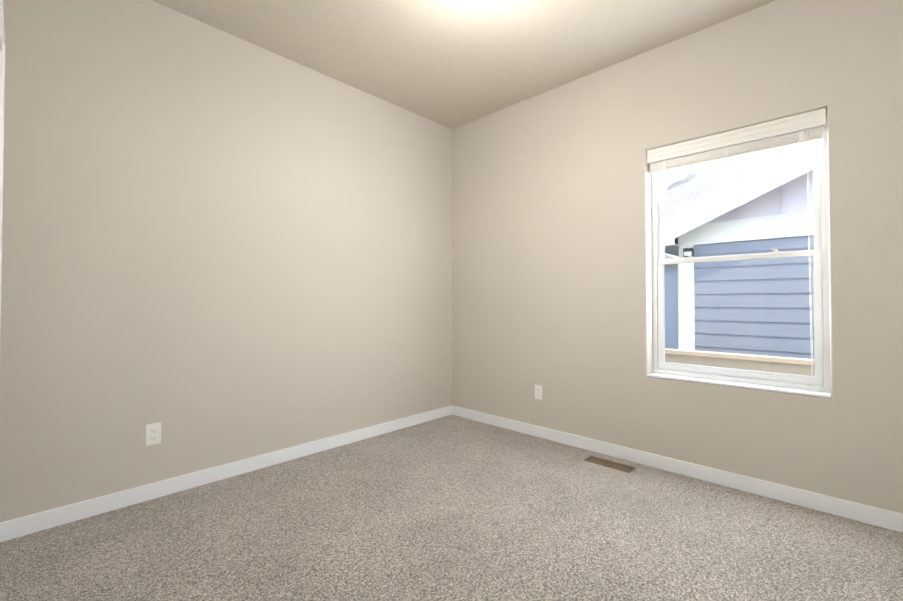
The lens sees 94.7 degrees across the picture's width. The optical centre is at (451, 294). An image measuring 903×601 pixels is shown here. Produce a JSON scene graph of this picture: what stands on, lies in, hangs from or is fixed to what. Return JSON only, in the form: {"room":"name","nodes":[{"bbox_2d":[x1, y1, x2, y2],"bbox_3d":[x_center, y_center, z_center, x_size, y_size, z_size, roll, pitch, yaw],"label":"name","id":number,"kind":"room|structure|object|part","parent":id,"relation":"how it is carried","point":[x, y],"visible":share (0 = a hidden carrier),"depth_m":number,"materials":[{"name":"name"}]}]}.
{"room":"empty bedroom","nodes":[
{"label":"empty bedroom","id":0,"kind":"room"},
{"bbox_2d":[0,0,451,521],"bbox_3d":[-1.313,-0.249,2.717,0.120,2.740,4.029,-1,-1,44],"label":"wall","id":1,"kind":"structure","parent":0,"point":[220,247],"depth_m":2.43,"materials":[{"name":"beige paint"}]},
{"bbox_2d":[145,422,160,445],"bbox_3d":[-1.633,0.762,2.278,0.008,0.114,0.070,-1,-1,44],"label":"electrical outlet","id":2,"kind":"object","parent":1,"relation":"attached to","point":[153,433],"visible":1,"depth_m":2.27,"materials":[{"name":"white plastic"}]},
{"bbox_2d":[0,405,452,541],"bbox_3d":[-1.015,1.081,2.910,0.013,0.086,2.949,-1,-1,44],"label":"baseboard","id":3,"kind":"structure","parent":1,"relation":"attached to","point":[32,523],"depth_m":2.38,"materials":[{"name":"white wood"}]},
{"bbox_2d":[0,415,902,600],"bbox_3d":[-0.045,1.162,1.474,3.640,0.120,4.029,-1,-1,44],"label":"floor","id":4,"kind":"structure","parent":0,"point":[452,508],"depth_m":1.89,"materials":[{"name":"carpet"}]},
{"bbox_2d":[584,456,635,472],"bbox_3d":[1.044,1.118,2.753,0.305,0.006,0.105,-1,-1,44],"label":"air vent register","id":5,"kind":"object","parent":4,"relation":"on","point":[611,464],"visible":1,"depth_m":2.74,"materials":[{"name":"brown metal"}]},
{"bbox_2d":[152,0,775,128],"bbox_3d":[-0.045,-1.698,1.518,3.640,0.120,4.029,-1,-1,44],"label":"ceiling","id":6,"kind":"structure","parent":0,"point":[451,64],"depth_m":2.62,"materials":[{"name":"paint"}]},
{"bbox_2d":[452,0,902,513],"bbox_3d":[1.290,-0.247,2.882,3.640,2.740,0.180,-1,-1,44],"label":"wall","id":7,"kind":"structure","parent":0,"point":[552,242],"depth_m":2.68,"materials":[{"name":"beige paint"}]},
{"bbox_2d":[535,384,541,399],"bbox_3d":[0.693,0.775,3.312,0.070,0.114,0.008,-1,-1,44],"label":"electrical outlet","id":8,"kind":"object","parent":7,"relation":"attached to","point":[538,391],"visible":1,"depth_m":3.31,"materials":[{"name":"white plastic"}]},
{"bbox_2d":[452,406,902,532],"bbox_3d":[1.228,1.079,2.788,3.387,0.086,0.013,-1,-1,44],"label":"baseboard","id":9,"kind":"structure","parent":7,"relation":"attached to","point":[880,517],"depth_m":2.46,"materials":[{"name":"white wood"}]},
{"bbox_2d":[647,108,830,397],"bbox_3d":[1.676,-0.218,2.509,0.893,1.502,0.178,-1,-1,44],"label":"window unit","id":10,"kind":"structure","parent":7,"relation":"in","point":[808,128],"depth_m":2.42,"materials":[{"name":"white plastic"}]},
{"bbox_2d":[647,108,825,174],"bbox_3d":[1.646,-0.890,2.488,0.885,0.153,0.070,-1,-1,44],"label":"blind","id":11,"kind":"object","parent":10,"relation":"attached to","point":[804,128],"depth_m":2.42,"materials":[{"name":"white wood"}]},
{"bbox_3d":[1.650,0.527,2.471,0.893,0.012,0.104,-1,-1,44],"label":"sill","id":12,"kind":"part","parent":10,"relation":"part of","materials":[{"name":"white"}]},
{"bbox_3d":[1.715,-0.228,2.549,0.773,1.360,0.033,-1,-1,44],"label":"glass","id":13,"kind":"part","parent":10,"relation":"part of","materials":[{"name":"clear glass"}]},
{"bbox_3d":[1.922,-0.202,2.230,0.083,1.438,0.065,-1,-1,44],"label":"blind cord","id":14,"kind":"part","parent":10,"relation":"part of","materials":[{"name":"white plastic"}]},
{"bbox_3d":[-0.860,-0.276,0.651,3.640,2.750,0.120,-1,-1,44],"label":"wall","id":15,"kind":"structure","parent":0,"visible":0},
{"bbox_2d":[0,0,4,329],"bbox_3d":[-1.183,0.044,1.053,1.656,2.102,0.020,-1,-1,44],"label":"trim","id":16,"kind":"structure","parent":15,"relation":"attached to","point":[2,58],"depth_m":1.61,"materials":[{"name":"white"}]},
{"label":"outside","id":17,"kind":"structure","parent":0,"visible":0},
{"bbox_2d":[661,143,830,392],"bbox_3d":[6.396,-2.181,9.220,26.000,8.200,15.650,-1,-1,44],"label":"window glass","id":18,"kind":"structure","parent":17,"point":[678,190],"depth_m":4.82,"materials":[{"name":"blue"}]},
{"bbox_3d":[2.908,-1.262,5.229,0.624,0.672,0.524,-1,-1,44],"label":"dish","id":19,"kind":"part","parent":18,"relation":"part of","materials":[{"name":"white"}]},
{"bbox_2d":[683,248,693,256],"bbox_3d":[2.978,-0.534,5.230,0.110,0.105,0.054,-1,-1,44],"label":"lamp","id":20,"kind":"object","parent":18,"relation":"attached to","point":[691,250],"depth_m":5.21,"materials":[{"name":"grey"}]}
]}

